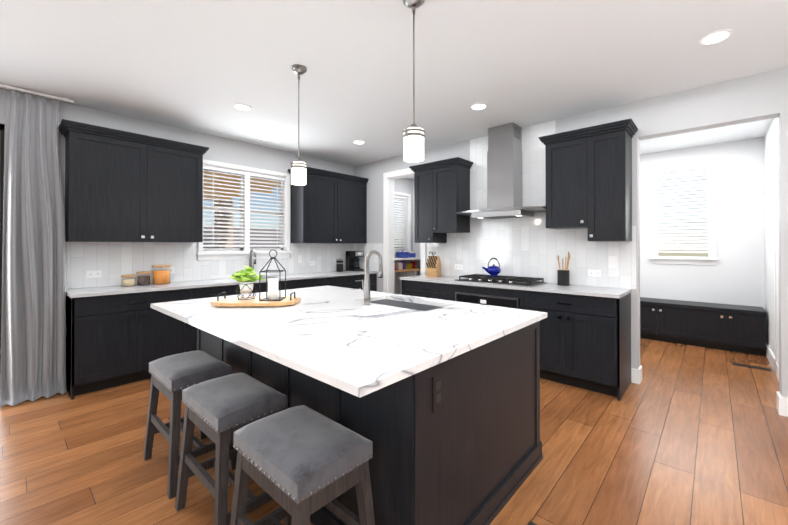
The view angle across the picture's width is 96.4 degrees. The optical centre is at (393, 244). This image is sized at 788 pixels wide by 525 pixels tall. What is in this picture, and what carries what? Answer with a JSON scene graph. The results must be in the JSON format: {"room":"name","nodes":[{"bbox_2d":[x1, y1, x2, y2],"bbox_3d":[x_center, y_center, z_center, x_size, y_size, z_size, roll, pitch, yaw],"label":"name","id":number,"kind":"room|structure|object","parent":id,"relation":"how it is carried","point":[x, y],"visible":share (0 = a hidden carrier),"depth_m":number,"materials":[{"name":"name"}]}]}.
{"room":"kitchen","nodes":[
{"label":"kitchen","id":0,"kind":"room"},
{"bbox_2d":[0,88,412,293],"bbox_3d":[-2.340,-0.014,4.516,0.140,2.740,9.890,0,0,42],"label":"wall","id":1,"kind":"structure","parent":0,"point":[230,151],"depth_m":4.48,"materials":[{"name":"grey paint"}]},
{"bbox_2d":[0,123,4,374],"bbox_3d":[-4.276,0.131,2.356,0.100,2.430,2.290,0,0,42],"label":"door frame","id":2,"kind":"structure","parent":1,"relation":"attached to","point":[2,131],"depth_m":3.16,"materials":[{"name":"black metal"}]},
{"bbox_2d":[86,270,101,277],"bbox_3d":[-3.063,0.306,3.597,0.008,0.072,0.120,0,0,42],"label":"electrical outlet plate","id":3,"kind":"object","parent":1,"relation":"attached to","point":[89,274],"depth_m":3.60,"materials":[{"name":"white plastic"}]},
{"bbox_2d":[59,119,209,241],"bbox_3d":[-2.693,-0.571,3.738,0.382,1.094,1.244,0,0,42],"label":"upper cabinet","id":4,"kind":"object","parent":1,"relation":"attached to","point":[123,186],"visible":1,"depth_m":3.56,"materials":[{"name":"black wood"}]},
{"bbox_2d":[163,267,174,272],"bbox_3d":[-2.616,0.304,4.089,0.008,0.072,0.120,0,0,42],"label":"electrical outlet plate","id":5,"kind":"object","parent":1,"relation":"attached to","point":[172,270],"depth_m":4.11,"materials":[{"name":"white plastic"}]},
{"bbox_2d":[203,165,284,246],"bbox_3d":[-2.022,-0.478,4.831,0.060,1.022,1.128,0,0,42],"label":"window blind","id":6,"kind":"object","parent":1,"relation":"attached to","point":[213,169],"visible":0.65,"depth_m":4.78,"materials":[{"name":"white plastic"}]},
{"bbox_2d":[297,255,301,262],"bbox_3d":[-1.442,0.230,5.381,0.008,0.120,0.072,0,0,42],"label":"electrical outlet plate","id":7,"kind":"object","parent":1,"relation":"attached to","point":[299,257],"depth_m":5.38,"materials":[{"name":"white plastic"}]},
{"bbox_2d":[288,167,367,242],"bbox_3d":[-1.005,-0.562,5.594,0.382,1.094,1.302,0,0,42],"label":"upper cabinet","id":8,"kind":"object","parent":1,"relation":"attached to","point":[328,206],"visible":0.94,"depth_m":5.40,"materials":[{"name":"black wood"}]},
{"bbox_2d":[394,192,412,256],"bbox_3d":[0.063,-0.396,7.124,0.190,1.288,0.756,0,0,42],"label":"window","id":9,"kind":"structure","parent":1,"relation":"in","point":[408,225],"depth_m":7.32,"materials":[{"name":"white wood"}]},
{"bbox_2d":[394,195,407,248],"bbox_3d":[0.063,-0.442,7.124,0.060,1.072,0.588,0,0,42],"label":"window blind","id":10,"kind":"object","parent":9,"relation":"attached to","point":[401,236],"visible":0.71,"depth_m":7.19,"materials":[{"name":"white plastic"}]},
{"bbox_2d":[0,338,787,524],"bbox_3d":[0.546,1.368,1.886,7.940,0.050,9.890,0,0,42],"label":"floor","id":11,"kind":"structure","parent":0,"point":[682,434],"depth_m":2.23,"materials":[{"name":"brown wood"}]},
{"bbox_2d":[143,350,236,498],"bbox_3d":[-1.256,1.026,2.165,0.529,0.637,0.359,0,0,42],"label":"stool","id":12,"kind":"object","parent":11,"relation":"on","point":[173,376],"visible":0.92,"depth_m":2.04,"materials":[{"name":"fabric"}]},
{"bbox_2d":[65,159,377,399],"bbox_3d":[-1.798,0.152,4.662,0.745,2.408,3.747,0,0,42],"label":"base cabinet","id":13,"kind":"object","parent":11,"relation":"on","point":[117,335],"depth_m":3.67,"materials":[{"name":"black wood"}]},
{"bbox_2d":[120,274,135,286],"bbox_3d":[-2.756,0.377,3.655,0.132,0.117,0.131,0,0,42],"label":"jar","id":14,"kind":"object","parent":13,"relation":"on","point":[126,282],"visible":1,"depth_m":3.61,"materials":[{"name":"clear glass"}]},
{"bbox_2d":[136,271,150,285],"bbox_3d":[-2.680,0.365,3.769,0.128,0.142,0.127,0,0,42],"label":"jar","id":15,"kind":"object","parent":13,"relation":"on","point":[143,279],"visible":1,"depth_m":3.73,"materials":[{"name":"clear glass"}]},
{"bbox_2d":[152,265,170,284],"bbox_3d":[-2.558,0.333,3.874,0.178,0.207,0.176,0,0,42],"label":"jar","id":16,"kind":"object","parent":13,"relation":"on","point":[161,277],"visible":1,"depth_m":3.81,"materials":[{"name":"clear glass"}]},
{"bbox_2d":[309,261,315,265],"bbox_3d":[-1.287,0.300,5.551,0.008,0.072,0.120,0,0,42],"label":"electrical outlet plate","id":17,"kind":"object","parent":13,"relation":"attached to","point":[311,263],"depth_m":5.55,"materials":[{"name":"white plastic"}]},
{"bbox_2d":[336,258,342,271],"bbox_3d":[-0.879,0.336,5.720,0.114,0.220,0.113,0,0,42],"label":"canister","id":18,"kind":"object","parent":13,"relation":"on","point":[339,264],"visible":1,"depth_m":5.67,"materials":[{"name":"black metal"}]},
{"bbox_2d":[346,251,363,270],"bbox_3d":[-0.659,0.281,5.935,0.236,0.330,0.206,0,0,42],"label":"coffee maker","id":19,"kind":"object","parent":13,"relation":"on","point":[352,262],"visible":1,"depth_m":5.89,"materials":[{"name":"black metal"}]},
{"bbox_2d":[175,373,290,524],"bbox_3d":[-0.798,1.024,1.748,0.529,0.637,0.359,0,0,42],"label":"stool","id":20,"kind":"object","parent":11,"relation":"on","point":[219,411],"visible":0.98,"depth_m":1.63,"materials":[{"name":"fabric"}]},
{"bbox_2d":[230,405,374,524],"bbox_3d":[-0.354,1.022,1.344,0.529,0.637,0.359,0,0,42],"label":"stool","id":21,"kind":"object","parent":11,"relation":"on","point":[300,464],"visible":1,"depth_m":1.27,"materials":[{"name":"fabric"}]},
{"bbox_2d":[197,314,546,524],"bbox_3d":[-0.296,0.904,2.498,2.205,0.885,1.328,0,0,42],"label":"kitchen island","id":22,"kind":"object","parent":11,"relation":"on","point":[436,402],"depth_m":1.57,"materials":[{"name":"black wood"}]},
{"bbox_2d":[150,290,513,397],"bbox_3d":[-0.565,0.445,2.206,2.252,0.030,1.098,0,0,42],"label":"island countertop","id":23,"kind":"structure","parent":22,"relation":"on","point":[358,350],"depth_m":1.69,"materials":[{"name":"white stone"}]},
{"bbox_2d":[210,250,300,306],"bbox_3d":[-0.990,0.235,2.551,0.580,0.391,0.330,0,0,-2],"label":"tray","id":24,"kind":"object","parent":23,"relation":"on","point":[245,279],"visible":1,"depth_m":2.52,"materials":[{"name":"brown wood"}]},
{"bbox_2d":[374,298,437,309],"bbox_3d":[0.065,0.568,2.618,0.714,0.236,0.384,0,0,42],"label":"sink","id":25,"kind":"object","parent":23,"relation":"in","point":[406,302],"depth_m":2.70,"materials":[{"name":"silver metal"}]},
{"bbox_2d":[394,257,415,294],"bbox_3d":[-0.095,0.816,6.578,0.396,1.100,1.080,0,0,42],"label":"shelf unit","id":26,"kind":"object","parent":11,"relation":"on","point":[407,272],"depth_m":6.88,"materials":[{"name":"brown wood"}]},
{"bbox_2d":[394,251,415,269],"bbox_3d":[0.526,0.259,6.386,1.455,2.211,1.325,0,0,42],"label":"storage boxes","id":27,"kind":"object","parent":26,"relation":"on","point":[402,264],"visible":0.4,"depth_m":6.83,"materials":[{"name":"blue"}]},
{"bbox_2d":[400,275,631,400],"bbox_3d":[1.190,0.896,4.053,2.498,0.915,0.634,0,0,42],"label":"base cabinet","id":28,"kind":"object","parent":11,"relation":"on","point":[585,337],"visible":0.5,"depth_m":3.32,"materials":[{"name":"black wood"}]},
{"bbox_2d":[426,252,440,276],"bbox_3d":[0.532,0.270,4.774,0.143,0.342,0.326,0,0,22],"label":"knife block","id":29,"kind":"object","parent":28,"relation":"on","point":[433,268],"visible":1,"depth_m":4.71,"materials":[{"name":"brown wood"}]},
{"bbox_2d":[453,274,546,286],"bbox_3d":[1.207,0.409,4.060,0.910,0.058,0.510,0,0,42],"label":"cooktop","id":30,"kind":"object","parent":28,"relation":"on","point":[508,280],"visible":0.96,"depth_m":3.92,"materials":[{"name":"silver metal"}]},
{"bbox_2d":[482,258,500,275],"bbox_3d":[1.183,0.269,4.229,0.192,0.220,0.192,0,0,42],"label":"kettle","id":31,"kind":"object","parent":30,"relation":"on","point":[493,270],"visible":1,"depth_m":4.18,"materials":[{"name":"blue"}]},
{"bbox_2d":[557,251,570,285],"bbox_3d":[1.804,0.256,3.746,0.124,0.361,0.148,0,0,42],"label":"utensil crock","id":32,"kind":"object","parent":28,"relation":"on","point":[563,277],"visible":1,"depth_m":3.72,"materials":[{"name":"black ceramic"}]},
{"bbox_2d":[631,365,641,380],"bbox_3d":[2.065,1.283,3.888,1.116,0.140,0.016,0,0,42],"label":"baseboard","id":33,"kind":"structure","parent":11,"relation":"on","point":[636,374],"depth_m":3.42,"materials":[{"name":"white wood"}]},
{"bbox_2d":[640,297,766,355],"bbox_3d":[3.820,1.086,5.077,2.106,0.545,0.478,0,0,42],"label":"bench","id":34,"kind":"object","parent":11,"relation":"on","point":[736,328],"visible":0.54,"depth_m":4.60,"materials":[{"name":"black wood"}]},
{"bbox_2d":[732,362,771,370],"bbox_3d":[3.937,1.350,3.878,0.300,0.005,0.100,0,0,42],"label":"floor vent","id":35,"kind":"object","parent":11,"relation":"on","point":[754,367],"visible":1,"depth_m":3.88,"materials":[{"name":"brown metal"}]},
{"bbox_2d":[0,0,787,178],"bbox_3d":[0.546,-1.437,1.899,7.940,0.080,9.890,0,0,42],"label":"ceiling","id":36,"kind":"structure","parent":0,"point":[203,66],"depth_m":2.69,"materials":[{"name":"white paint"}]},
{"bbox_2d":[0,84,73,103],"bbox_3d":[-4.048,-1.373,2.331,0.036,0.041,2.866,0,0,42],"label":"track","id":37,"kind":"object","parent":36,"relation":"attached to","point":[21,90],"visible":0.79,"depth_m":3.20,"materials":[{"name":"white metal"}]},
{"bbox_2d":[0,90,66,406],"bbox_3d":[-3.181,-0.001,3.121,0.291,2.689,0.405,0,0,42],"label":"drape","id":38,"kind":"object","parent":37,"relation":"hanging from","point":[33,342],"visible":1,"depth_m":3.14,"materials":[{"name":"grey fabric"}]},
{"bbox_2d":[233,104,251,110],"bbox_3d":[-1.534,-1.384,3.566,0.169,0.010,0.169,0,0,-3],"label":"recessed light","id":39,"kind":"object","parent":36,"relation":"in","point":[242,107],"depth_m":3.55,"materials":[{"name":"white plastic"}]},
{"bbox_2d":[290,64,306,184],"bbox_3d":[-0.753,-0.943,2.787,0.128,0.936,0.136,0,0,42],"label":"pendant light","id":40,"kind":"object","parent":36,"relation":"hanging from","point":[298,171],"visible":0.98,"depth_m":2.75,"materials":[{"name":"white glass"}]},
{"bbox_2d":[353,140,364,143],"bbox_3d":[-0.472,-1.378,4.764,0.169,0.010,0.169,0,0,-3],"label":"recessed light","id":41,"kind":"object","parent":36,"relation":"in","point":[356,141],"depth_m":4.76,"materials":[{"name":"white plastic"}]},
{"bbox_2d":[403,0,424,161],"bbox_3d":[0.112,-0.947,2.000,0.128,0.936,0.136,0,0,42],"label":"pendant light","id":42,"kind":"object","parent":36,"relation":"hanging from","point":[413,136],"visible":1,"depth_m":1.97,"materials":[{"name":"white glass"}]},
{"bbox_2d":[470,103,486,109],"bbox_3d":[0.853,-1.384,3.545,0.169,0.010,0.169,0,0,-3],"label":"recessed light","id":43,"kind":"object","parent":36,"relation":"in","point":[477,106],"depth_m":3.53,"materials":[{"name":"white plastic"}]},
{"bbox_2d":[699,29,732,44],"bbox_3d":[2.162,-1.390,2.369,0.169,0.010,0.169,0,0,-3],"label":"recessed light","id":44,"kind":"object","parent":36,"relation":"in","point":[715,37],"depth_m":2.36,"materials":[{"name":"white"}]},
{"bbox_2d":[413,179,420,275],"bbox_3d":[1.133,-0.003,6.865,1.840,2.740,0.140,0,0,42],"label":"wall","id":45,"kind":"structure","parent":0,"point":[417,248],"depth_m":7.36,"materials":[{"name":"white paint"}]},
{"bbox_2d":[354,67,787,397],"bbox_3d":[2.229,-0.018,3.640,7.800,2.740,0.140,0,0,42],"label":"wall","id":46,"kind":"structure","parent":0,"point":[756,97],"depth_m":3.19,"materials":[{"name":"grey paint"}]},
{"bbox_2d":[383,168,425,293],"bbox_3d":[0.195,0.103,5.476,0.850,2.515,0.158,0,0,42],"label":"door frame","id":47,"kind":"structure","parent":46,"relation":"attached to","point":[389,178],"depth_m":5.67,"materials":[{"name":"white wood"}]},
{"bbox_2d":[409,157,472,242],"bbox_3d":[0.627,-0.546,4.742,0.784,1.054,0.382,0,0,42],"label":"upper cabinet","id":48,"kind":"object","parent":46,"relation":"attached to","point":[441,193],"visible":1,"depth_m":4.61,"materials":[{"name":"black wood"}]},
{"bbox_2d":[354,120,636,288],"bbox_3d":[0.828,-0.469,4.816,4.132,1.823,0.008,0,0,42],"label":"backsplash","id":49,"kind":"structure","parent":46,"relation":"attached to","point":[534,246],"depth_m":4.13,"materials":[{"name":"tile"}]},
{"bbox_2d":[455,264,461,269],"bbox_3d":[0.871,0.307,4.762,0.120,0.072,0.008,0,0,42],"label":"electrical outlet plate","id":50,"kind":"object","parent":49,"relation":"attached to","point":[457,266],"depth_m":4.76,"materials":[{"name":"white plastic"}]},
{"bbox_2d":[588,269,600,276],"bbox_3d":[2.085,0.302,3.658,0.120,0.072,0.008,0,0,42],"label":"electrical outlet plate","id":51,"kind":"object","parent":49,"relation":"attached to","point":[593,273],"depth_m":3.66,"materials":[{"name":"white plastic"}]},
{"bbox_2d":[608,256,616,267],"bbox_3d":[2.203,0.182,3.551,0.072,0.120,0.009,0,0,42],"label":"electrical outlet plate","id":52,"kind":"object","parent":49,"relation":"attached to","point":[612,261],"depth_m":3.55,"materials":[{"name":"white plastic"}]},
{"bbox_2d":[456,122,545,218],"bbox_3d":[1.226,-0.848,4.087,1.050,1.070,0.528,0,0,42],"label":"range hood","id":53,"kind":"object","parent":46,"relation":"attached to","point":[504,176],"visible":1,"depth_m":4.07,"materials":[{"name":"silver metal"}]},
{"bbox_2d":[538,118,637,240],"bbox_3d":[1.940,-0.574,3.548,0.814,1.090,0.382,0,0,42],"label":"upper cabinet","id":54,"kind":"object","parent":46,"relation":"attached to","point":[588,170],"visible":1,"depth_m":3.39,"materials":[{"name":"black wood"}]},
{"bbox_2d":[776,394,787,416],"bbox_3d":[4.049,1.273,1.887,2.696,0.140,0.036,0,0,42],"label":"baseboard","id":55,"kind":"structure","parent":46,"relation":"attached to","point":[781,402],"depth_m":2.77,"materials":[{"name":"white wood"}]},
{"bbox_2d":[640,138,763,307],"bbox_3d":[4.506,-0.013,4.881,6.100,2.740,0.140,0,0,42],"label":"wall","id":56,"kind":"structure","parent":0,"point":[741,272],"depth_m":4.79,"materials":[{"name":"white paint"}]},
{"bbox_2d":[649,162,717,264],"bbox_3d":[4.196,-0.421,5.130,0.770,1.420,0.190,0,0,42],"label":"window","id":57,"kind":"structure","parent":56,"relation":"in","point":[711,258],"depth_m":5.04,"materials":[{"name":"white wood"}]},
{"bbox_2d":[658,169,707,252],"bbox_3d":[4.196,-0.461,5.130,0.558,1.172,0.060,0,0,42],"label":"window blind","id":58,"kind":"object","parent":57,"relation":"attached to","point":[698,242],"visible":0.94,"depth_m":5.12,"materials":[{"name":"white plastic"}]},
{"bbox_2d":[760,118,777,355],"bbox_3d":[4.041,-0.018,3.627,0.140,2.740,2.280,0,0,42],"label":"wall","id":59,"kind":"structure","parent":0,"point":[768,143],"depth_m":4.12,"materials":[{"name":"white paint"}]},
{"bbox_2d":[766,341,778,380],"bbox_3d":[3.994,1.282,3.685,0.016,0.140,2.310,0,0,42],"label":"baseboard","id":60,"kind":"structure","parent":59,"relation":"attached to","point":[769,354],"depth_m":3.82,"materials":[{"name":"white wood"}]},
{"bbox_2d":[774,168,778,373],"bbox_3d":[3.638,0.300,3.303,0.022,2.100,1.040,0,0,42],"label":"door frame","id":61,"kind":"structure","parent":59,"relation":"attached to","point":[776,300],"depth_m":3.60,"materials":[{"name":"white"}]},
{"label":"outside","id":62,"kind":"structure","parent":0,"visible":0},
{"bbox_3d":[-132.918,6.670,154.612,395.050,0.200,350.000,0,0,42],"label":"ground","id":63,"kind":"structure","parent":62,"visible":0},
{"bbox_2d":[203,171,279,247],"bbox_3d":[-5.144,2.275,4.324,3.755,7.160,7.550,0,0,42],"label":"patio","id":64,"kind":"structure","parent":63,"relation":"on","point":[224,186],"depth_m":7.04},
{"bbox_2d":[203,227,402,247],"bbox_3d":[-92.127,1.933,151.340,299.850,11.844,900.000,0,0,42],"label":"houses","id":65,"kind":"structure","parent":63,"relation":"on","point":[253,237],"depth_m":23.32,"materials":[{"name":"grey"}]}
]}

